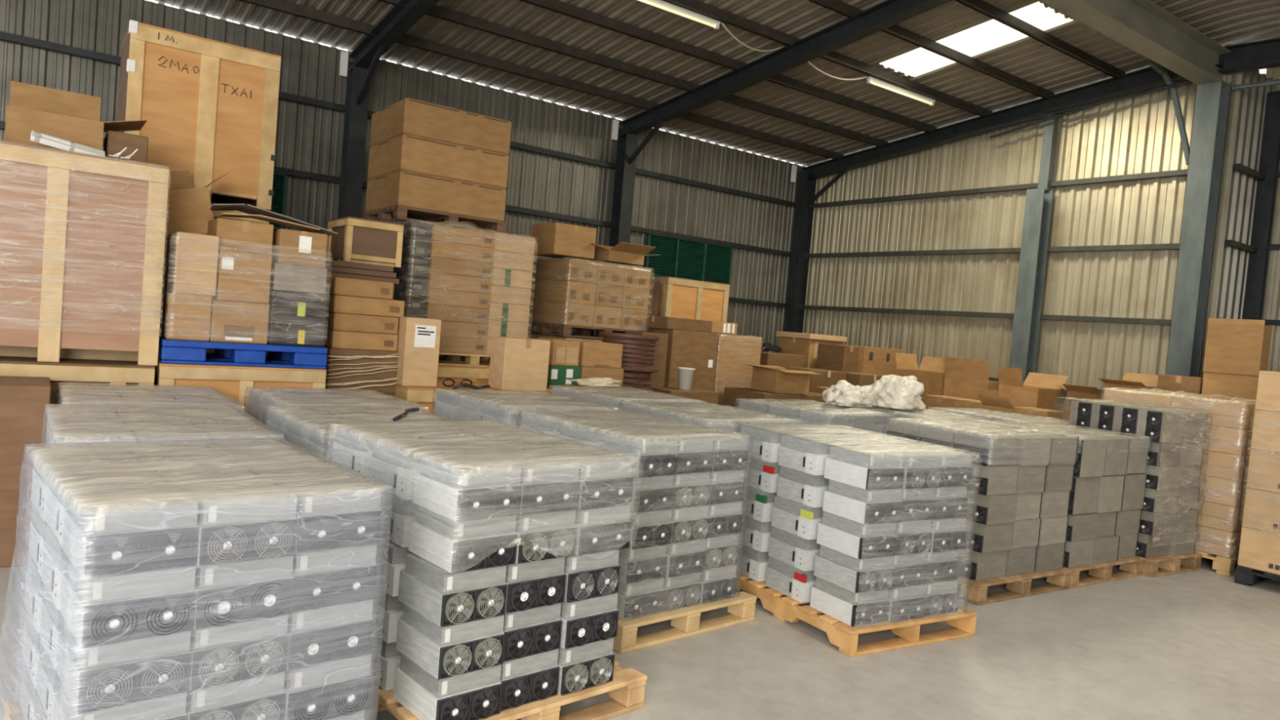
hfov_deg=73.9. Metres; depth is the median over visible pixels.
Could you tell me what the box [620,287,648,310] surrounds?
carton
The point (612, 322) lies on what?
carton
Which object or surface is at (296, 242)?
carton
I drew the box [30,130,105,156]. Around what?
foam corner
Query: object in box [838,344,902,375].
carton
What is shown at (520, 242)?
carton
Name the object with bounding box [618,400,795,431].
film
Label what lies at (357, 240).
wooden crate
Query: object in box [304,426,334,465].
machine
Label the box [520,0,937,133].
beam
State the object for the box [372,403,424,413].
machine
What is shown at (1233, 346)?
carton
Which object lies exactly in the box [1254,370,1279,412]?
carton
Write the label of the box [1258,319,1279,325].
trim
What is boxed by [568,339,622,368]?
carton
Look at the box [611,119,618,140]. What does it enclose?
trim
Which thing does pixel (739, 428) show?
machine
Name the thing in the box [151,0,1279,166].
ceiling
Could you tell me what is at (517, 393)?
machine
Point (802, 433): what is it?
film
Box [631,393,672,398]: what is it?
machine
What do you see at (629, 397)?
film
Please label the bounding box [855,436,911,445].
machine
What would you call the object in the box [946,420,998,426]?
machine
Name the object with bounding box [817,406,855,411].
machine
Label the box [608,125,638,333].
trim
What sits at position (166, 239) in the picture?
carton
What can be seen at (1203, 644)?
floor
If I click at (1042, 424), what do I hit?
film
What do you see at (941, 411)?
machine
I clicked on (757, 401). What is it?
film
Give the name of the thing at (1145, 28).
roof beam
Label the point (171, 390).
machine
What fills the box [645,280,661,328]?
sheet
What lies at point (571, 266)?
carton
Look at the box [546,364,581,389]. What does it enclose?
carton
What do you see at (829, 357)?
carton
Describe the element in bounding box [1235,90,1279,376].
trim
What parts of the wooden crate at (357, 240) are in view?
post, panel, rail, post, corner post, lid, rail, panel, rail, corner post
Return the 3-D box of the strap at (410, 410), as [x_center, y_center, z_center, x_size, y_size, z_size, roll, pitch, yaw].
[-1.341,0.308,4.867,0.052,0.034,0.492,5,2,-3]
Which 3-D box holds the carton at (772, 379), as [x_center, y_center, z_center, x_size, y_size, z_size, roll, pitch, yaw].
[1.668,0.229,10.083,0.837,0.292,0.799,3,3,-30]
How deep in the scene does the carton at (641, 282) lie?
10.11 m
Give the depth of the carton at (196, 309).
5.90 m
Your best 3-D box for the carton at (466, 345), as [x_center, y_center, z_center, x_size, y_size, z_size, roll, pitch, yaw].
[-2.078,-0.183,8.726,0.640,0.150,0.992,3,3,-36]
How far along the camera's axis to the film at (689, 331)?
10.63 m
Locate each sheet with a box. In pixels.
[209,204,337,235]
[216,213,319,231]
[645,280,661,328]
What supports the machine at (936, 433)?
on the computer
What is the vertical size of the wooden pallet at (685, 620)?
0.140 m
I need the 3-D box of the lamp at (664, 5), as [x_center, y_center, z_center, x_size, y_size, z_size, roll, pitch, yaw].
[0.291,-3.593,8.662,1.330,0.085,0.070,3,3,-36]
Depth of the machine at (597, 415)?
5.32 m
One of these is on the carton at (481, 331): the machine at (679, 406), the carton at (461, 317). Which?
the carton at (461, 317)
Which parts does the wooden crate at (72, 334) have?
post, rail, lid, corner post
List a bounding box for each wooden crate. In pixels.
[0,140,169,365]
[0,355,155,407]
[117,19,280,210]
[153,359,326,416]
[205,348,212,352]
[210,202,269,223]
[325,216,404,267]
[395,380,481,415]
[437,359,489,382]
[450,379,551,395]
[527,332,603,342]
[650,276,729,322]
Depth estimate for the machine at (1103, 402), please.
7.69 m
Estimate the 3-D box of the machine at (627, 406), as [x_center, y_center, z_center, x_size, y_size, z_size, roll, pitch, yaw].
[0.069,0.438,6.397,0.283,0.186,0.323,3,3,-34]
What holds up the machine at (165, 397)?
on the computer
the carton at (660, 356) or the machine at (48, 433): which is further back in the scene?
the carton at (660, 356)
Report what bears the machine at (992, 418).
on the computer
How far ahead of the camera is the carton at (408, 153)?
8.68 m
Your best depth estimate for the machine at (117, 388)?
5.43 m
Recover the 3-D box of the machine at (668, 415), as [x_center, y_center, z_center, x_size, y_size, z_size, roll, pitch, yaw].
[0.264,0.466,6.099,0.283,0.186,0.323,3,3,-34]
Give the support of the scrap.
on the film at (27, 281)
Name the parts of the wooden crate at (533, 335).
rail, rail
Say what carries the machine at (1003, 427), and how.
on the computer
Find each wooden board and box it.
[324,266,396,278]
[325,260,393,271]
[326,271,399,284]
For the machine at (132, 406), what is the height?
0.186 m
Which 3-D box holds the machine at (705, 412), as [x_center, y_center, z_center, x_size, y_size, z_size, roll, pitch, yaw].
[0.503,0.480,6.243,0.283,0.186,0.323,3,3,-34]
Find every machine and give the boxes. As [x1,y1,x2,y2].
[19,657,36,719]
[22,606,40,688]
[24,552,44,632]
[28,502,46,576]
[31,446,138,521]
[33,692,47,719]
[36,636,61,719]
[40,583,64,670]
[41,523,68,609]
[45,408,116,447]
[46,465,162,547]
[49,417,124,447]
[53,429,136,448]
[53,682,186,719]
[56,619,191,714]
[60,386,115,407]
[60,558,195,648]
[62,391,119,408]
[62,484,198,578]
[67,400,128,412]
[114,386,164,395]
[115,408,179,417]
[119,392,173,404]
[123,417,194,431]
[124,444,222,462]
[126,400,186,408]
[133,428,210,445]
[153,461,254,481]
[166,387,216,395]
[173,395,225,402]
[178,408,238,417]
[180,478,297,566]
[181,401,239,413]
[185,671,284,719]
[188,418,257,431]
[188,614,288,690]
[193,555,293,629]
[203,428,279,444]
[205,442,300,462]
[235,458,335,478]
[247,389,302,422]
[261,395,310,425]
[266,408,329,443]
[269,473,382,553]
[280,402,329,408]
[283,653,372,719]
[284,417,347,454]
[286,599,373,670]
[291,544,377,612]
[293,391,341,395]
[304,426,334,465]
[311,397,360,403]
[323,408,382,417]
[324,402,381,409]
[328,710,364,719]
[331,426,419,479]
[332,391,377,397]
[339,417,398,424]
[348,396,401,403]
[367,408,418,417]
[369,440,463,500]
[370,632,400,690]
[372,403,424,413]
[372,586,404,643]
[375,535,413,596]
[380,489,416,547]
[391,417,446,423]
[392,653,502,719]
[393,424,474,439]
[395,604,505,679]
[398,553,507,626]
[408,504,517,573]
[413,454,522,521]
[435,391,483,422]
[435,436,522,453]
[447,424,521,437]
[457,396,506,424]
[473,391,524,398]
[482,403,545,431]
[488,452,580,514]
[489,435,572,452]
[497,397,550,404]
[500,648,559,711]
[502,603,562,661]
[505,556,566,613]
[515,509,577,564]
[517,392,551,398]
[520,413,586,441]
[524,403,580,413]
[536,397,580,404]
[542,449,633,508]
[551,386,590,400]
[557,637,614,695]
[558,422,628,450]
[560,404,617,413]
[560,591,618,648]
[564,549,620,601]
[570,413,622,422]
[574,392,617,404]
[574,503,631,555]
[584,387,619,392]
[598,397,648,410]
[599,413,656,421]
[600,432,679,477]
[601,421,663,431]
[608,388,644,392]
[608,393,648,397]
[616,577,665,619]
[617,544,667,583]
[622,403,671,415]
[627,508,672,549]
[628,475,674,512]
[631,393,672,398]
[634,421,697,430]
[636,397,676,404]
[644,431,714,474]
[649,408,701,421]
[658,404,697,408]
[659,398,703,404]
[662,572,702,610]
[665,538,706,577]
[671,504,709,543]
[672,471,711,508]
[679,415,737,435]
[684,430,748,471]
[685,404,729,409]
[685,410,733,417]
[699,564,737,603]
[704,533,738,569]
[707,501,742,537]
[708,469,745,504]
[720,411,759,417]
[720,417,768,435]
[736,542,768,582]
[737,400,781,413]
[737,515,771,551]
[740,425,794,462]
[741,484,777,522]
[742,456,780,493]
[746,417,799,426]
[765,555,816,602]
[767,405,810,422]
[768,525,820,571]
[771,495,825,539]
[776,426,836,435]
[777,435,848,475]
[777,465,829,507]
[782,400,826,406]
[794,405,828,411]
[796,410,849,429]
[809,426,867,435]
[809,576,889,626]
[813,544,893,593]
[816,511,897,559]
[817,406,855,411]
[817,435,883,447]
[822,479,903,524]
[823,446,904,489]
[831,411,873,435]
[837,405,871,411]
[849,411,891,435]
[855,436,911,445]
[868,409,911,420]
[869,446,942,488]
[886,420,946,443]
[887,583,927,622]
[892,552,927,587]
[893,410,930,415]
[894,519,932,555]
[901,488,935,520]
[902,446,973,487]
[905,415,938,420]
[910,410,946,416]
[917,425,969,450]
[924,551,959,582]
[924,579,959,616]
[929,421,969,426]
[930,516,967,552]
[932,415,968,421]
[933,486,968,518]
[934,408,964,416]
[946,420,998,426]
[951,416,986,422]
[952,426,1008,432]
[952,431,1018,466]
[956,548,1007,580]
[962,413,1003,422]
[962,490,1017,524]
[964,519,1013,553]
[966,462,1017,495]
[987,426,1031,432]
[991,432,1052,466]
[996,418,1037,424]
[1001,414,1038,418]
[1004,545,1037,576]
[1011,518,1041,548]
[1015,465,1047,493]
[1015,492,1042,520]
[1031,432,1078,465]
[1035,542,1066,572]
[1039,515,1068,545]
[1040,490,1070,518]
[1043,419,1068,426]
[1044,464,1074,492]
[1058,427,1095,431]
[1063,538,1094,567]
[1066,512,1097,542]
[1068,400,1105,429]
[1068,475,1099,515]
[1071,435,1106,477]
[1089,403,1129,431]
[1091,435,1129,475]
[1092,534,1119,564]
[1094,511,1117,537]
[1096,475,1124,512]
[1102,401,1130,404]
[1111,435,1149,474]
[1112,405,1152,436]
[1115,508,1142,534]
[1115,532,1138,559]
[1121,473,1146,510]
[1123,404,1157,408]
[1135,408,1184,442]
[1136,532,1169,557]
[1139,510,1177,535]
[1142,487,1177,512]
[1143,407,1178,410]
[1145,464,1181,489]
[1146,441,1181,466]
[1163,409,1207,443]
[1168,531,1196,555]
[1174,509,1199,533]
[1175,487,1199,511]
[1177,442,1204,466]
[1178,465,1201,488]
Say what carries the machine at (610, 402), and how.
on the computer
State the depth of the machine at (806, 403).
7.98 m
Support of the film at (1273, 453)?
attached to the carton
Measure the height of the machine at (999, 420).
0.186 m
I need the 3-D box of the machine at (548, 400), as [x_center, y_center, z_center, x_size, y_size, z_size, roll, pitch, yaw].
[-0.604,0.389,6.220,0.283,0.186,0.323,3,3,-39]
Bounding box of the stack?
[599,331,659,392]
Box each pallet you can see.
[4,697,24,719]
[158,335,327,368]
[364,205,506,233]
[364,660,647,719]
[438,351,490,367]
[526,321,650,339]
[613,591,756,653]
[735,571,977,657]
[957,567,1072,605]
[1063,555,1142,588]
[1134,552,1202,577]
[1194,550,1238,575]
[1234,565,1279,586]
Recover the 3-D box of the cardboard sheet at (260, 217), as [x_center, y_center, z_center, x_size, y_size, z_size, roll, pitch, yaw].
[-2.752,-1.029,6.311,0.661,0.051,0.300,3,3,-36]
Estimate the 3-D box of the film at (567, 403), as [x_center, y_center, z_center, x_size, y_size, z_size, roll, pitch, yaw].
[-0.839,0.507,6.044,0.899,0.522,1.109,3,3,-39]
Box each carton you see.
[0,375,50,567]
[4,80,147,151]
[103,130,148,163]
[159,292,212,341]
[161,237,170,293]
[165,169,230,238]
[165,231,219,296]
[206,217,274,254]
[207,249,272,303]
[209,299,269,344]
[266,289,327,346]
[270,262,327,294]
[271,228,327,267]
[319,293,404,317]
[324,328,398,351]
[324,346,398,393]
[325,276,393,299]
[325,311,399,334]
[364,170,506,222]
[367,133,509,188]
[369,97,511,155]
[375,393,395,398]
[389,257,428,278]
[393,276,427,296]
[393,293,426,314]
[393,316,441,386]
[396,221,431,241]
[401,239,430,259]
[403,312,424,318]
[422,303,489,324]
[426,256,493,278]
[426,272,491,293]
[426,288,490,309]
[429,240,493,263]
[430,224,495,248]
[439,336,487,354]
[440,320,488,339]
[475,302,529,322]
[485,337,492,355]
[487,320,528,337]
[488,336,550,391]
[489,267,532,288]
[489,284,531,306]
[492,249,533,271]
[493,232,535,254]
[525,301,594,327]
[530,280,595,305]
[531,222,596,259]
[532,258,597,284]
[537,337,580,366]
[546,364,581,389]
[560,384,642,391]
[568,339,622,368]
[577,365,623,386]
[586,241,660,265]
[592,305,622,328]
[594,284,623,307]
[595,262,625,286]
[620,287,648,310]
[620,308,647,331]
[622,266,651,289]
[625,330,668,386]
[641,327,718,391]
[646,315,711,333]
[649,386,718,404]
[651,391,671,395]
[711,320,737,334]
[713,334,761,392]
[717,392,724,407]
[723,386,836,409]
[743,364,820,394]
[759,351,804,367]
[776,331,847,342]
[777,336,843,368]
[781,366,846,392]
[815,386,838,405]
[816,343,857,372]
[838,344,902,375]
[845,372,883,386]
[895,352,944,401]
[924,395,968,411]
[942,356,999,399]
[952,398,982,409]
[977,389,1014,414]
[997,366,1068,410]
[1013,406,1063,422]
[1056,383,1102,422]
[1097,372,1158,399]
[1103,388,1207,408]
[1156,373,1203,395]
[1170,395,1255,429]
[1195,524,1240,558]
[1197,499,1244,532]
[1198,475,1246,506]
[1200,372,1258,402]
[1200,449,1249,480]
[1202,318,1272,376]
[1203,424,1252,455]
[1237,526,1279,575]
[1241,488,1279,533]
[1246,448,1279,493]
[1250,409,1279,453]
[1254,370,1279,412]
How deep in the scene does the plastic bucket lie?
9.70 m
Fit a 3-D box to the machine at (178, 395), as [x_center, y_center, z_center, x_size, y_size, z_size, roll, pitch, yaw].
[-2.757,0.326,5.324,0.283,0.186,0.323,3,3,-36]
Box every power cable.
[720,22,786,52]
[807,62,869,80]
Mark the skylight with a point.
(991, 34)
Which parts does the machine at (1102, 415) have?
fan panel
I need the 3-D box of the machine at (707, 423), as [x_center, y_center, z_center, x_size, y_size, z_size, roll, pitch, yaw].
[0.451,0.494,5.809,0.283,0.186,0.323,3,3,-34]
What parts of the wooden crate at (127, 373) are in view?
rail, lid, panel, post, corner post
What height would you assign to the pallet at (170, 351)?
0.160 m
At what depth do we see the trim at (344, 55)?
10.04 m
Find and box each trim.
[0,31,795,207]
[0,120,791,257]
[238,0,844,159]
[337,57,369,218]
[338,50,348,77]
[347,0,439,72]
[355,45,384,105]
[377,0,888,147]
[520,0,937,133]
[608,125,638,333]
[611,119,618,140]
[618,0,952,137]
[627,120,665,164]
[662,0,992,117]
[728,297,786,307]
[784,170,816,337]
[790,164,796,182]
[800,53,1223,180]
[800,305,1171,324]
[804,243,1180,257]
[807,168,848,204]
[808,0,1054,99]
[808,168,1187,208]
[955,0,1125,79]
[957,80,1193,136]
[988,377,1103,393]
[989,75,1184,138]
[1008,187,1053,383]
[1037,113,1058,191]
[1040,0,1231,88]
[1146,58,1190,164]
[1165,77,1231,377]
[1217,37,1279,74]
[1225,240,1257,253]
[1231,79,1279,90]
[1233,163,1266,180]
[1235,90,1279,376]
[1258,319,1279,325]
[1266,244,1279,249]
[1274,171,1279,177]
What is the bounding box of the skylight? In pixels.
[879,1,1073,76]
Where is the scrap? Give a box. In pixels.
[108,146,138,159]
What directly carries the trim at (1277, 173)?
attached to the wall at (1271, 311)
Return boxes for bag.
[760,342,782,352]
[822,379,875,407]
[871,374,925,409]
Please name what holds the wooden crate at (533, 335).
on the floor
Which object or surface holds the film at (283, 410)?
on the machine at (349, 418)
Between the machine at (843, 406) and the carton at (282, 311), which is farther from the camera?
the machine at (843, 406)
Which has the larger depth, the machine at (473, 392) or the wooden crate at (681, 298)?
the wooden crate at (681, 298)
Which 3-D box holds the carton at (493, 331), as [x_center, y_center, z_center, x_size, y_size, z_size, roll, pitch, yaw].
[-1.620,-0.345,9.048,0.457,0.173,0.972,3,3,-36]
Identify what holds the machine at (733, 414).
on the computer
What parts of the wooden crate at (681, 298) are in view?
rail, panel, post, corner post, lid, panel, rail, post, corner post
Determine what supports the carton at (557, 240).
on the film at (559, 311)
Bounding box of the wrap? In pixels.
[568,377,621,386]
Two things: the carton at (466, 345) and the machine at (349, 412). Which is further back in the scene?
the carton at (466, 345)
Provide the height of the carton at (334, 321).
0.140 m
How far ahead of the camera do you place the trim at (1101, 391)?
11.56 m
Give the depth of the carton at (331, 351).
6.97 m
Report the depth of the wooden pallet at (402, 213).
8.79 m
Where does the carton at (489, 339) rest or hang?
on the wooden pallet at (471, 360)
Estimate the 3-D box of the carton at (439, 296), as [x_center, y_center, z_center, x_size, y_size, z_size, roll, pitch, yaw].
[-2.040,-0.637,8.708,0.640,0.150,0.992,3,3,-36]
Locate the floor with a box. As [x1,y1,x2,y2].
[0,554,1279,719]
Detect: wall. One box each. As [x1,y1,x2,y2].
[0,0,805,361]
[802,40,1244,422]
[1200,69,1272,377]
[1255,66,1279,376]
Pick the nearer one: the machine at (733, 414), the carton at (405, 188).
the machine at (733, 414)
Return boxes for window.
[268,172,288,229]
[643,233,733,284]
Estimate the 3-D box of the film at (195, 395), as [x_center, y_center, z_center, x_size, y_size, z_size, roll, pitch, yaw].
[-3.002,0.443,5.165,0.901,0.520,1.110,3,3,-36]
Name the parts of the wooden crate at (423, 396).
rail, corner post, rail, panel, lid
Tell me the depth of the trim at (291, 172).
12.07 m
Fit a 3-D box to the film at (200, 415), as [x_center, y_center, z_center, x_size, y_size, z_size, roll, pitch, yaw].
[-2.344,0.521,4.120,0.899,0.522,1.109,3,3,-37]
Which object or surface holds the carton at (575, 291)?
on the carton at (586, 311)
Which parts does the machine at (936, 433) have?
fan panel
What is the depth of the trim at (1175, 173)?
11.53 m
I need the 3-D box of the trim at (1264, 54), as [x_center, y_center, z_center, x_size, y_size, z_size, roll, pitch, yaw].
[8.881,-2.786,6.034,0.160,0.660,8.412,3,3,-36]
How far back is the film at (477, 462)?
3.57 m
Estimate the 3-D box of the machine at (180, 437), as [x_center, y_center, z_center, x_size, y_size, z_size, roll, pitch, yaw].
[-2.118,0.422,3.824,0.283,0.186,0.323,3,3,-37]
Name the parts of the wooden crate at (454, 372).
panel, rail, lid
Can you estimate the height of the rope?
0.340 m
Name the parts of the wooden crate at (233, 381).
panel, rail, corner post, lid, rail, panel, post, corner post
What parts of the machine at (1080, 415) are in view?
fan panel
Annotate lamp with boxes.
[637,0,719,29]
[866,75,935,106]
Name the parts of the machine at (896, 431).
fan panel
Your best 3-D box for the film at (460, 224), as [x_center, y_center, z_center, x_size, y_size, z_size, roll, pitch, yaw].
[-1.927,-0.750,8.784,1.351,1.300,1.052,3,3,-36]
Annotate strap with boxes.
[392,407,419,421]
[442,377,472,387]
[452,382,489,389]
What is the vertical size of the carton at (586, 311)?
0.248 m
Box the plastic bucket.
[677,367,695,390]
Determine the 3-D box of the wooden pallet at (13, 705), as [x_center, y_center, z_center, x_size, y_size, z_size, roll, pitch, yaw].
[-1.602,1.364,3.014,0.951,0.115,1.140,3,3,-42]
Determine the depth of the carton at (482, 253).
8.27 m
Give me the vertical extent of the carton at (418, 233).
0.173 m
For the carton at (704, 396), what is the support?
on the floor
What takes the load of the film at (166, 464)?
on the wooden pallet at (13, 705)
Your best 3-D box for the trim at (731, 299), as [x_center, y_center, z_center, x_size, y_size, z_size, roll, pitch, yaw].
[-2.980,-1.232,10.702,13.900,0.070,0.090,3,3,-36]
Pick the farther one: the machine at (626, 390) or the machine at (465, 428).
the machine at (626, 390)
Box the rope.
[325,353,399,390]
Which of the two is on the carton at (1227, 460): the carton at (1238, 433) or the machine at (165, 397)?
the carton at (1238, 433)
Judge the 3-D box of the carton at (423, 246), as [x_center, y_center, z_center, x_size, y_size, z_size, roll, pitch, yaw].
[-2.362,-1.086,8.464,0.197,0.173,0.942,3,3,-36]
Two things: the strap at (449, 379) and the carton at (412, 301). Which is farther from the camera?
the carton at (412, 301)
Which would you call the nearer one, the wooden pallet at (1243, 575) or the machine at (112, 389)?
the machine at (112, 389)
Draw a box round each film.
[0,152,169,335]
[0,437,392,719]
[41,404,283,448]
[56,382,244,413]
[160,240,330,337]
[244,386,425,427]
[263,404,462,455]
[323,419,640,553]
[390,219,537,355]
[431,388,613,423]
[515,410,751,618]
[528,257,654,330]
[549,385,700,405]
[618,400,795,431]
[688,330,762,391]
[734,398,888,433]
[735,422,979,626]
[853,405,982,420]
[886,417,1079,462]
[928,407,1068,424]
[982,420,1152,452]
[1051,396,1211,546]
[1098,386,1255,557]
[1240,408,1279,536]
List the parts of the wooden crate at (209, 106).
panel, panel, panel, lid, rail, rail, panel, panel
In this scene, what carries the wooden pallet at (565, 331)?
on the wooden crate at (533, 335)
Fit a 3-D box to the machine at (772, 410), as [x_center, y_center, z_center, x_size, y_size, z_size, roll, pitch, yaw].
[1.309,0.504,7.324,0.283,0.186,0.323,3,3,-38]
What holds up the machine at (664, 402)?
on the computer

